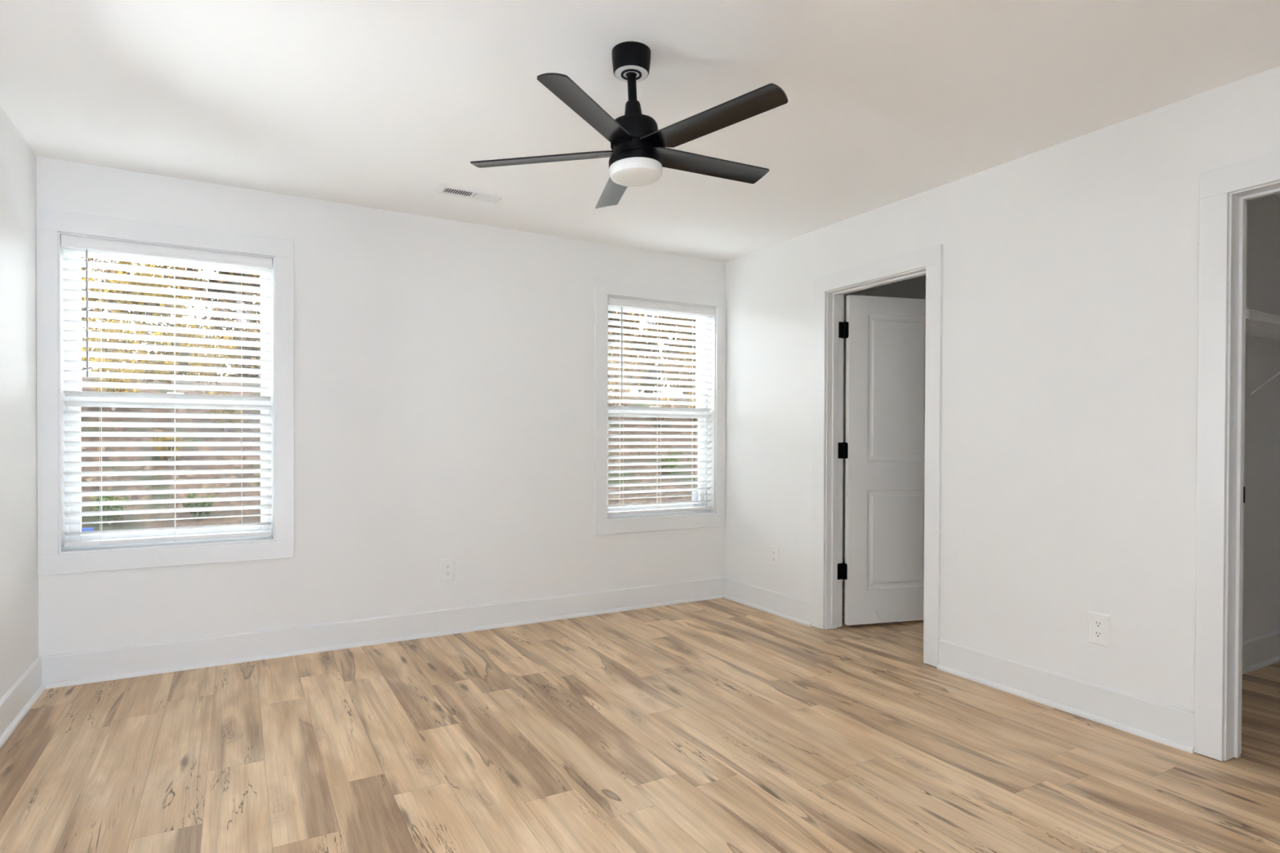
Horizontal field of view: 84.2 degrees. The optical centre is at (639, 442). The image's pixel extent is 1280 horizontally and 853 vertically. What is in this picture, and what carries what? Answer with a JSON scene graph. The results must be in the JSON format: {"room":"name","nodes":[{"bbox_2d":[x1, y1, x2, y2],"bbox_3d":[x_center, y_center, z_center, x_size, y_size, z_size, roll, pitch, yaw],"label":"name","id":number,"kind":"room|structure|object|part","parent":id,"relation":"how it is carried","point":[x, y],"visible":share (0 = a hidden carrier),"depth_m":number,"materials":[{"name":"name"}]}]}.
{"room":"empty bedroom","nodes":[
{"label":"empty bedroom","id":0,"kind":"room"},
{"bbox_2d":[0,106,38,698],"bbox_3d":[-1.634,-0.069,1.105,0.160,2.440,4.850,0,1,-30],"label":"wall","id":1,"kind":"structure","parent":0,"point":[19,577],"depth_m":2.95,"materials":[{"name":"white paint"}]},
{"bbox_2d":[0,657,44,748],"bbox_3d":[-1.552,1.077,1.155,0.029,0.147,4.836,0,1,-30],"label":"baseboard","id":2,"kind":"structure","parent":1,"relation":"attached to","point":[17,701],"depth_m":2.92,"materials":[{"name":"white paint"}]},
{"bbox_3d":[-1.543,1.140,1.154,0.015,0.021,4.823,0,1,-30],"label":"shoe moulding","id":3,"kind":"part","parent":2,"relation":"part of","materials":[{"name":"white paint"}]},
{"bbox_2d":[36,156,864,656],"bbox_3d":[-0.174,-0.096,4.818,6.371,2.440,0.160,0,1,-30],"label":"wall","id":4,"kind":"structure","parent":0,"point":[444,369],"depth_m":4.08,"materials":[{"name":"white paint"}]},
{"bbox_2d":[35,208,293,575],"bbox_3d":[-2.342,-0.232,3.580,1.057,1.678,0.190,0,1,-30],"label":"window","id":5,"kind":"structure","parent":4,"relation":"in","point":[53,558],"depth_m":3.44,"materials":[{"name":"white paint"}]},
{"bbox_3d":[-2.726,-0.231,3.262,0.074,1.492,0.018,0,1,-30],"label":"casing","id":6,"kind":"part","parent":5,"relation":"part of","materials":[{"name":"white paint"}]},
{"bbox_3d":[-2.297,-1.024,3.499,1.057,0.093,0.018,0,1,-30],"label":"head casing","id":7,"kind":"part","parent":5,"relation":"part of","materials":[{"name":"white paint"}]},
{"bbox_3d":[-2.302,0.561,3.512,1.057,0.093,0.018,0,1,-30],"label":"apron casing","id":8,"kind":"part","parent":5,"relation":"part of","materials":[{"name":"white paint"}]},
{"bbox_2d":[61,234,271,546],"bbox_3d":[-2.324,-0.238,3.535,0.870,1.462,0.070,0,1,-30],"label":"window blind","id":9,"kind":"object","parent":5,"relation":"attached to","point":[67,241],"visible":1,"depth_m":3.52,"materials":[{"name":"white plastic"}]},
{"bbox_3d":[-2.585,-0.224,3.396,0.002,1.395,0.052,0,1,-30],"label":"ladder cord","id":10,"kind":"part","parent":9,"relation":"part of","materials":[{"name":"white fabric"}]},
{"bbox_3d":[-2.331,0.477,3.547,0.863,0.021,0.050,0,1,-30],"label":"rail","id":11,"kind":"part","parent":9,"relation":"part of","materials":[{"name":"white plastic"}]},
{"bbox_3d":[-2.326,-0.224,3.544,0.002,1.395,0.052,0,1,-30],"label":"ladder cord","id":12,"kind":"part","parent":9,"relation":"part of","materials":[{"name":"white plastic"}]},
{"bbox_3d":[-2.072,-0.225,3.688,0.002,1.395,0.052,0,1,-30],"label":"ladder cord","id":13,"kind":"part","parent":9,"relation":"part of","materials":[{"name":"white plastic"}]},
{"bbox_3d":[-2.374,-0.233,3.623,0.916,1.514,0.084,0,1,-30],"label":"frame","id":14,"kind":"part","parent":5,"relation":"part of","materials":[{"name":"white plastic"}]},
{"bbox_3d":[-2.381,-0.569,3.635,0.846,0.772,0.026,0,1,-30],"label":"sash","id":15,"kind":"part","parent":5,"relation":"part of","materials":[{"name":"white plastic"}]},
{"bbox_3d":[-2.367,0.124,3.611,0.846,0.732,0.030,0,1,-30],"label":"sash","id":16,"kind":"part","parent":5,"relation":"part of","materials":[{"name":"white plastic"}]},
{"bbox_3d":[-1.878,-0.232,3.745,0.088,1.492,0.018,0,1,-30],"label":"casing","id":17,"kind":"part","parent":5,"relation":"part of","materials":[{"name":"white paint"}]},
{"bbox_2d":[38,576,724,688],"bbox_3d":[-1.069,1.053,4.212,3.891,0.147,0.029,0,1,-30],"label":"baseboard","id":18,"kind":"structure","parent":4,"relation":"attached to","point":[59,670],"depth_m":3.90,"materials":[{"name":"white paint"}]},
{"bbox_2d":[440,558,454,582],"bbox_3d":[-1.135,0.750,4.183,0.087,0.132,0.009,0,1,-30],"label":"wall outlet","id":19,"kind":"object","parent":4,"relation":"attached to","point":[446,566],"visible":1,"depth_m":4.18,"materials":[{"name":"white plastic"}]},
{"bbox_2d":[444,571,450,576],"bbox_3d":[-1.133,0.771,4.180,0.034,0.028,0.003,0,1,-30],"label":"receptacle","id":20,"kind":"object","parent":19,"relation":"attached to","point":[446,573],"depth_m":4.18,"materials":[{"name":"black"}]},
{"bbox_2d":[444,564,450,568],"bbox_3d":[-1.133,0.729,4.180,0.034,0.028,0.003,0,1,-30],"label":"receptacle","id":21,"kind":"object","parent":19,"relation":"attached to","point":[446,566],"depth_m":4.18,"materials":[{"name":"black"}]},
{"bbox_2d":[594,278,725,535],"bbox_3d":[0.119,-0.236,4.980,1.054,1.678,0.190,0,1,-30],"label":"window","id":22,"kind":"structure","parent":4,"relation":"in","point":[604,524],"depth_m":4.95,"materials":[{"name":"white paint"}]},
{"bbox_3d":[-0.257,-0.235,4.667,0.092,1.492,0.018,0,1,-30],"label":"casing","id":23,"kind":"part","parent":22,"relation":"part of","materials":[{"name":"white paint"}]},
{"bbox_3d":[0.090,-0.573,5.041,0.834,0.772,0.026,0,1,-30],"label":"sash","id":24,"kind":"part","parent":22,"relation":"part of","materials":[{"name":"white plastic"}]},
{"bbox_3d":[0.105,0.119,5.017,0.834,0.732,0.030,0,1,-30],"label":"sash","id":25,"kind":"part","parent":22,"relation":"part of","materials":[{"name":"white plastic"}]},
{"bbox_3d":[0.098,-0.237,5.029,0.904,1.514,0.084,0,1,-30],"label":"frame","id":26,"kind":"part","parent":22,"relation":"part of","materials":[{"name":"white plastic"}]},
{"bbox_3d":[0.159,0.557,4.912,1.054,0.093,0.018,0,1,-30],"label":"apron casing","id":27,"kind":"part","parent":22,"relation":"part of","materials":[{"name":"white paint"}]},
{"bbox_3d":[0.164,-1.028,4.899,1.054,0.093,0.018,0,1,-30],"label":"head casing","id":28,"kind":"part","parent":22,"relation":"part of","materials":[{"name":"white paint"}]},
{"bbox_2d":[607,296,715,515],"bbox_3d":[0.148,-0.242,4.941,0.858,1.462,0.070,0,1,-30],"label":"window blind","id":29,"kind":"object","parent":22,"relation":"attached to","point":[616,301],"visible":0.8,"depth_m":4.93,"materials":[{"name":"white plastic"}]},
{"bbox_3d":[-0.124,-0.228,4.796,0.002,1.395,0.052,0,1,-30],"label":"ladder cord","id":30,"kind":"part","parent":29,"relation":"part of","materials":[{"name":"white fabric"}]},
{"bbox_3d":[0.134,-0.228,4.943,0.002,1.395,0.052,0,1,-30],"label":"ladder cord","id":31,"kind":"part","parent":29,"relation":"part of","materials":[{"name":"white fabric"}]},
{"bbox_3d":[0.141,0.473,4.954,0.851,0.021,0.050,0,1,-30],"label":"rail","id":32,"kind":"part","parent":29,"relation":"part of","materials":[{"name":"white plastic"}]},
{"bbox_3d":[0.391,-0.229,5.090,0.002,1.395,0.052,0,1,-30],"label":"ladder cord","id":33,"kind":"part","parent":29,"relation":"part of","materials":[{"name":"white fabric"}]},
{"bbox_3d":[0.584,-0.236,5.146,0.080,1.492,0.018,0,1,-30],"label":"casing","id":34,"kind":"part","parent":22,"relation":"part of","materials":[{"name":"white paint"}]},
{"bbox_2d":[0,581,1279,852],"bbox_3d":[1.343,1.211,2.156,6.371,0.120,6.310,0,1,-30],"label":"floor","id":35,"kind":"structure","parent":0,"point":[722,725],"depth_m":2.56,"materials":[{"name":"brown wood"}]},
{"bbox_2d":[0,0,1279,262],"bbox_3d":[1.351,-1.349,2.135,6.371,0.120,6.310,0,1,-30],"label":"ceiling","id":36,"kind":"structure","parent":0,"point":[380,104],"depth_m":2.60,"materials":[{"name":"white paint"}]},
{"bbox_2d":[435,182,509,204],"bbox_3d":[-0.879,-1.298,3.721,0.355,0.022,0.148,0,1,-30],"label":"ceiling vent","id":37,"kind":"object","parent":36,"relation":"in","point":[444,188],"visible":1,"depth_m":3.71,"materials":[{"name":"white metal"}]},
{"bbox_2d":[470,41,787,208],"bbox_3d":[0.017,-1.083,2.371,1.025,0.423,1.064,0,1,-30],"label":"ceiling fan","id":38,"kind":"object","parent":36,"relation":"hanging from","point":[638,154],"visible":1,"depth_m":2.28,"materials":[{"name":"black metal"}]},
{"bbox_3d":[-0.322,-0.952,2.377,0.493,0.048,0.092,0,0,5],"label":"fan blade","id":39,"kind":"part","parent":38,"relation":"part of","materials":[{"name":"black"}]},
{"bbox_3d":[-0.137,-0.959,2.068,0.093,0.027,0.493,0,1,23],"label":"fan blade","id":40,"kind":"part","parent":38,"relation":"part of","materials":[{"name":"black"}]},
{"bbox_3d":[-0.085,-0.964,2.649,0.092,0.036,0.493,0,0,-13],"label":"fan blade","id":41,"kind":"part","parent":38,"relation":"part of","materials":[{"name":"black"}]},
{"bbox_3d":[-0.029,-1.225,2.349,0.111,0.010,0.111,0,1,-30],"label":"canopy plate","id":42,"kind":"part","parent":38,"relation":"part of","materials":[{"name":"white metal"}]},
{"bbox_3d":[-0.014,-0.896,2.350,0.176,0.047,0.176,0,1,-30],"label":"light globe","id":43,"kind":"part","parent":38,"relation":"part of","materials":[{"name":"white glass"}]},
{"bbox_3d":[0.246,-0.979,2.507,0.493,0.043,0.092,0,1,-31],"label":"fan blade","id":44,"kind":"part","parent":38,"relation":"part of","materials":[{"name":"black"}]},
{"bbox_3d":[0.214,-0.977,2.148,0.493,0.039,0.093,1,1,41],"label":"fan blade","id":45,"kind":"part","parent":38,"relation":"part of","materials":[{"name":"black"}]},
{"bbox_2d":[864,275,925,299],"bbox_3d":[2.519,-0.087,4.818,0.110,2.440,2.505,0,1,-30],"label":"wall","id":46,"kind":"structure","parent":0,"point":[915,287],"depth_m":5.52,"materials":[{"name":"white paint"}]},
{"bbox_2d":[724,65,1279,711],"bbox_3d":[1.870,-0.075,3.099,0.122,2.440,4.850,0,1,-30],"label":"wall","id":47,"kind":"structure","parent":0,"point":[1070,307],"depth_m":3.09,"materials":[{"name":"white paint"}]},
{"bbox_2d":[723,577,811,626],"bbox_3d":[0.834,1.054,4.771,0.029,0.147,0.911,0,1,-30],"label":"baseboard","id":48,"kind":"structure","parent":47,"relation":"attached to","point":[795,609],"depth_m":4.72,"materials":[{"name":"white paint"}]},
{"bbox_3d":[0.831,1.117,4.763,0.015,0.021,0.898,0,1,-30],"label":"shoe moulding","id":49,"kind":"part","parent":48,"relation":"part of","materials":[{"name":"white paint"}]},
{"bbox_2d":[769,545,778,567],"bbox_3d":[0.888,0.750,4.695,0.009,0.132,0.087,0,1,-30],"label":"wall outlet","id":50,"kind":"object","parent":47,"relation":"attached to","point":[774,550],"visible":1,"depth_m":4.69,"materials":[{"name":"white plastic"}]},
{"bbox_2d":[811,244,942,666],"bbox_3d":[1.353,0.064,4.009,0.158,2.136,0.908,0,1,-30],"label":"door frame","id":51,"kind":"structure","parent":47,"relation":"attached to","point":[828,291],"depth_m":4.28,"materials":[{"name":"white paint"}]},
{"bbox_3d":[1.093,0.107,4.325,0.018,2.042,0.102,0,1,-30],"label":"casing","id":52,"kind":"part","parent":51,"relation":"part of","materials":[{"name":"white paint"}]},
{"bbox_3d":[1.214,0.107,4.394,0.018,2.042,0.102,0,1,-30],"label":"casing","id":53,"kind":"part","parent":51,"relation":"part of","materials":[{"name":"white paint"}]},
{"bbox_3d":[1.295,-0.957,3.966,0.018,0.094,0.908,0,1,-30],"label":"head casing","id":54,"kind":"part","parent":51,"relation":"part of","materials":[{"name":"white paint"}]},
{"bbox_3d":[1.495,0.114,3.618,0.018,2.042,0.088,0,1,-30],"label":"casing","id":55,"kind":"part","parent":51,"relation":"part of","materials":[{"name":"white paint"}]},
{"bbox_2d":[837,294,925,625],"bbox_3d":[1.571,0.106,4.438,0.765,2.010,0.163,0,0,-9],"label":"door","id":56,"kind":"structure","parent":47,"relation":"in","point":[883,450],"depth_m":4.37,"materials":[{"name":"white paint"}]},
{"bbox_2d":[936,639,1194,753],"bbox_3d":[1.782,1.071,3.106,0.029,0.147,1.100,0,1,-30],"label":"baseboard","id":57,"kind":"structure","parent":47,"relation":"attached to","point":[1171,726],"depth_m":2.99,"materials":[{"name":"white paint"}]},
{"bbox_2d":[1088,610,1111,648],"bbox_3d":[1.894,0.769,2.927,0.009,0.132,0.087,0,1,-30],"label":"wall outlet","id":58,"kind":"object","parent":47,"relation":"attached to","point":[1099,624],"visible":1,"depth_m":2.92,"materials":[{"name":"white plastic"}]},
{"bbox_2d":[1093,630,1102,638],"bbox_3d":[1.892,0.790,2.926,0.003,0.028,0.034,0,1,-30],"label":"receptacle","id":59,"kind":"object","parent":58,"relation":"attached to","point":[1097,633],"depth_m":2.92,"materials":[{"name":"white plastic"}]},
{"bbox_2d":[1093,620,1102,628],"bbox_3d":[1.892,0.748,2.925,0.003,0.028,0.034,0,1,-30],"label":"receptacle","id":60,"kind":"object","parent":58,"relation":"attached to","point":[1097,624],"depth_m":2.92,"materials":[{"name":"white plastic"}]},
{"bbox_2d":[1194,151,1279,760],"bbox_3d":[2.349,0.081,2.258,0.158,2.136,0.914,0,1,-30],"label":"door frame","id":61,"kind":"structure","parent":47,"relation":"attached to","point":[1224,193],"depth_m":2.57,"materials":[{"name":"white paint"}]},
{"bbox_3d":[2.083,0.125,2.584,0.018,2.042,0.086,0,1,-30],"label":"casing","id":62,"kind":"part","parent":61,"relation":"part of","materials":[{"name":"white paint"}]},
{"bbox_3d":[2.292,-0.940,2.215,0.018,0.094,0.914,0,1,-30],"label":"head casing","id":63,"kind":"part","parent":61,"relation":"part of","materials":[{"name":"white paint"}]},
{"bbox_3d":[2.211,0.190,2.600,0.028,0.060,0.002,0,1,-30],"label":"strike plate","id":64,"kind":"part","parent":61,"relation":"part of","materials":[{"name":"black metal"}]},
{"bbox_2d":[1242,194,1279,641],"bbox_3d":[2.891,-0.076,3.530,2.078,2.440,0.100,0,1,-30],"label":"wall","id":65,"kind":"structure","parent":0,"point":[1261,529],"depth_m":3.65,"materials":[{"name":"white paint"}]},
{"bbox_2d":[1242,630,1279,675],"bbox_3d":[2.919,1.071,3.484,2.078,0.147,0.029,0,1,-30],"label":"baseboard","id":66,"kind":"structure","parent":65,"relation":"attached to","point":[1260,651],"depth_m":3.63,"materials":[{"name":"white paint"}]},
{"bbox_3d":[2.922,1.134,3.478,2.078,0.021,0.015,0,1,-30],"label":"shoe moulding","id":67,"kind":"part","parent":66,"relation":"part of","materials":[{"name":"white paint"}]},
{"bbox_2d":[1245,308,1279,395],"bbox_3d":[2.987,-0.394,3.359,2.075,0.309,0.334,0,1,-30],"label":"wire shelf","id":68,"kind":"object","parent":65,"relation":"attached to","point":[1258,323],"visible":0.4,"depth_m":3.26,"materials":[{"name":"white metal"}]},
{"bbox_3d":[2.988,-0.524,3.358,2.074,0.043,0.333,0,1,-30],"label":"rail","id":69,"kind":"part","parent":68,"relation":"part of","materials":[{"name":"silver metal"}]},
{"label":"outside","id":70,"kind":"structure","parent":0,"visible":0},
{"bbox_2d":[80,377,697,531],"bbox_3d":[-3.748,-0.497,19.976,39.050,3.707,29.650,0,1,-30],"label":"ground","id":71,"kind":"structure","parent":70,"point":[252,519],"depth_m":10.94,"materials":[{"name":"brown soil"}]},
{"bbox_2d":[80,257,124,371],"bbox_3d":[-12.412,-3.955,15.805,2.245,5.485,2.336,0,1,22],"label":"tree","id":72,"kind":"object","parent":71,"relation":"on","point":[96,309],"visible":0.02,"depth_m":15.85,"materials":[{"name":"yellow plant"}]},
{"bbox_2d":[89,488,130,524],"bbox_3d":[-7.013,0.861,9.343,0.472,0.487,0.475,0,0,5],"label":"shrub","id":73,"kind":"object","parent":71,"relation":"on","point":[104,498],"visible":0.59,"depth_m":9.28,"materials":[{"name":"green plant"}]},
{"bbox_3d":[-7.033,0.900,9.332,0.280,0.409,0.274,0,0,10],"label":"stem","id":74,"kind":"part","parent":73,"relation":"part of","materials":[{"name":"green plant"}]},
{"bbox_2d":[81,312,144,371],"bbox_3d":[-8.922,-1.634,11.837,1.178,1.092,0.900,0,1,28],"label":"shrub","id":75,"kind":"object","parent":71,"relation":"on","point":[100,340],"visible":0.35,"depth_m":11.74,"materials":[{"name":"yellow plant"}]},
{"bbox_3d":[-8.932,-1.580,11.827,0.824,0.983,0.483,0,1,30],"label":"stem","id":76,"kind":"part","parent":75,"relation":"part of","materials":[{"name":"yellow plant"}]},
{"bbox_2d":[83,348,143,410],"bbox_3d":[-8.003,-0.945,10.879,0.655,0.923,0.930,0,0,-3],"label":"shrub","id":77,"kind":"object","parent":71,"relation":"on","point":[101,359],"visible":0.38,"depth_m":10.72,"materials":[{"name":"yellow plant"}]},
{"bbox_3d":[-8.077,-0.877,10.886,0.397,0.789,0.550,0,1,-30],"label":"stem","id":78,"kind":"part","parent":77,"relation":"part of","materials":[{"name":"yellow plant"}]},
{"bbox_2d":[81,257,154,372],"bbox_3d":[-15.476,-5.226,21.199,2.624,7.007,2.204,0,0,13],"label":"tree","id":79,"kind":"object","parent":71,"relation":"on","point":[134,351],"visible":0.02,"depth_m":20.86,"materials":[{"name":"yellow plant"}]},
{"bbox_2d":[80,261,202,383],"bbox_3d":[-9.835,-3.446,13.822,2.278,4.976,2.188,0,0,2],"label":"tree","id":80,"kind":"object","parent":71,"relation":"on","point":[157,333],"visible":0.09,"depth_m":13.60,"materials":[{"name":"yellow plant"}]},
{"bbox_2d":[150,429,191,460],"bbox_3d":[-6.994,0.044,10.583,0.543,0.495,0.457,0,1,-30],"label":"shrub","id":81,"kind":"object","parent":71,"relation":"on","point":[160,438],"visible":0.5,"depth_m":10.52,"materials":[{"name":"green plant"}]},
{"bbox_3d":[-7.001,0.080,10.594,0.295,0.424,0.274,0,1,26],"label":"stem","id":82,"kind":"part","parent":81,"relation":"part of","materials":[{"name":"yellow plant"}]},
{"bbox_2d":[127,262,218,375],"bbox_3d":[-12.628,-4.635,19.141,2.361,6.298,2.585,0,1,-30],"label":"tree","id":83,"kind":"object","parent":71,"relation":"on","point":[183,363],"visible":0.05,"depth_m":18.94,"materials":[{"name":"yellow plant"}]},
{"bbox_2d":[182,493,214,519],"bbox_3d":[-6.178,0.885,9.922,0.409,0.419,0.383,0,1,-30],"label":"shrub","id":84,"kind":"object","parent":71,"relation":"on","point":[193,504],"visible":0.61,"depth_m":9.90,"materials":[{"name":"green plant"}]},
{"bbox_3d":[-6.167,0.920,9.911,0.254,0.349,0.196,0,1,-30],"label":"stem","id":85,"kind":"part","parent":84,"relation":"part of","materials":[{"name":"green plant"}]},
{"bbox_2d":[182,325,239,385],"bbox_3d":[-7.625,-1.490,12.634,0.984,1.122,1.251,0,1,-30],"label":"shrub","id":86,"kind":"object","parent":71,"relation":"on","point":[204,364],"visible":0.36,"depth_m":12.56,"materials":[{"name":"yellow plant"}]},
{"bbox_3d":[-7.595,-1.417,12.723,0.462,0.974,0.850,0,1,-44],"label":"stem","id":87,"kind":"part","parent":86,"relation":"part of","materials":[{"name":"yellow plant"}]},
{"bbox_2d":[173,266,260,377],"bbox_3d":[-9.785,-3.996,17.186,2.612,5.506,2.422,0,1,-30],"label":"tree","id":88,"kind":"object","parent":71,"relation":"on","point":[243,357],"visible":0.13,"depth_m":16.91,"materials":[{"name":"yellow plant"}]},
{"bbox_2d":[203,391,244,431],"bbox_3d":[-6.772,-0.534,11.502,0.682,0.763,0.753,0,1,-30],"label":"shrub","id":89,"kind":"object","parent":71,"relation":"on","point":[220,411],"visible":0.3,"depth_m":11.44,"materials":[{"name":"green plant"}]},
{"bbox_3d":[-6.714,-0.488,11.496,0.400,0.673,0.440,1,1,45],"label":"stem","id":90,"kind":"part","parent":89,"relation":"part of","materials":[{"name":"brown plant"}]},
{"bbox_2d":[209,275,260,338],"bbox_3d":[-12.653,-5.218,23.060,2.681,7.011,2.300,0,0,8],"label":"tree","id":91,"kind":"object","parent":71,"relation":"on","point":[232,301],"visible":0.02,"depth_m":22.79,"materials":[{"name":"green plant"}]},
{"bbox_2d":[250,284,260,359],"bbox_3d":[-7.188,-3.576,15.381,2.302,5.239,2.461,0,1,-30],"label":"tree","id":92,"kind":"object","parent":71,"relation":"on","point":[256,294],"visible":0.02,"depth_m":14.63,"materials":[{"name":"green plant"}]},
{"bbox_2d":[80,438,696,505],"bbox_3d":[-1.540,0.260,11.991,17.167,2.358,5.112,0,1,-30],"label":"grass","id":93,"kind":"structure","parent":71,"relation":"on","point":[608,438],"depth_m":13.12,"materials":[{"name":"green plant"}]},
{"bbox_2d":[608,381,631,405],"bbox_3d":[-0.565,-1.013,15.145,0.823,0.816,0.625,0,1,20],"label":"shrub","id":94,"kind":"object","parent":71,"relation":"on","point":[609,383],"visible":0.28,"depth_m":15.11,"materials":[{"name":"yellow plant"}]},
{"bbox_2d":[608,311,639,391],"bbox_3d":[-0.951,-4.733,26.026,2.652,6.206,2.363,0,1,-30],"label":"tree","id":95,"kind":"object","parent":71,"relation":"on","point":[627,327],"visible":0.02,"depth_m":25.87,"materials":[{"name":"green plant"}]},
{"bbox_2d":[608,311,645,390],"bbox_3d":[-1.106,-3.610,18.777,2.305,4.802,2.507,0,1,-43],"label":"tree","id":96,"kind":"object","parent":71,"relation":"on","point":[611,312],"visible":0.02,"depth_m":18.49,"materials":[{"name":"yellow plant"}]},
{"bbox_2d":[608,353,647,396],"bbox_3d":[-0.363,-1.605,16.876,1.121,1.090,1.017,0,0,6],"label":"shrub","id":97,"kind":"object","parent":71,"relation":"on","point":[615,362],"visible":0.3,"depth_m":16.83,"materials":[{"name":"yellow plant"}]},
{"bbox_2d":[620,313,676,393],"bbox_3d":[0.424,-4.126,23.101,2.340,5.605,2.414,0,1,-30],"label":"tree","id":98,"kind":"object","parent":71,"relation":"on","point":[646,315],"visible":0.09,"depth_m":22.73,"materials":[{"name":"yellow plant"}]},
{"bbox_2d":[648,397,677,426],"bbox_3d":[0.465,-0.699,15.533,0.642,0.702,0.710,0,1,-30],"label":"shrub","id":99,"kind":"object","parent":71,"relation":"on","point":[668,399],"visible":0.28,"depth_m":15.47,"materials":[{"name":"green plant"}]},
{"bbox_2d":[658,451,679,475],"bbox_3d":[0.560,0.422,13.912,0.416,0.524,0.525,0,0,0],"label":"shrub","id":100,"kind":"object","parent":71,"relation":"on","point":[666,460],"visible":0.55,"depth_m":13.83,"materials":[{"name":"green plant"}]},
{"bbox_2d":[655,315,696,394],"bbox_3d":[1.486,-3.731,20.333,2.468,5.235,2.409,0,1,19],"label":"tree","id":101,"kind":"object","parent":71,"relation":"on","point":[661,317],"visible":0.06,"depth_m":19.95,"materials":[{"name":"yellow plant"}]},
{"bbox_2d":[659,357,696,398],"bbox_3d":[0.840,-1.627,17.469,1.058,1.096,0.950,1,1,40],"label":"shrub","id":102,"kind":"object","parent":71,"relation":"on","point":[668,365],"visible":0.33,"depth_m":17.25,"materials":[{"name":"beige plant"}]},
{"bbox_2d":[685,391,697,420],"bbox_3d":[1.347,-0.829,16.248,0.744,0.808,0.759,0,1,-30],"label":"shrub","id":103,"kind":"object","parent":71,"relation":"on","point":[691,399],"visible":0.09,"depth_m":16.23,"materials":[{"name":"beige plant"}]}
]}

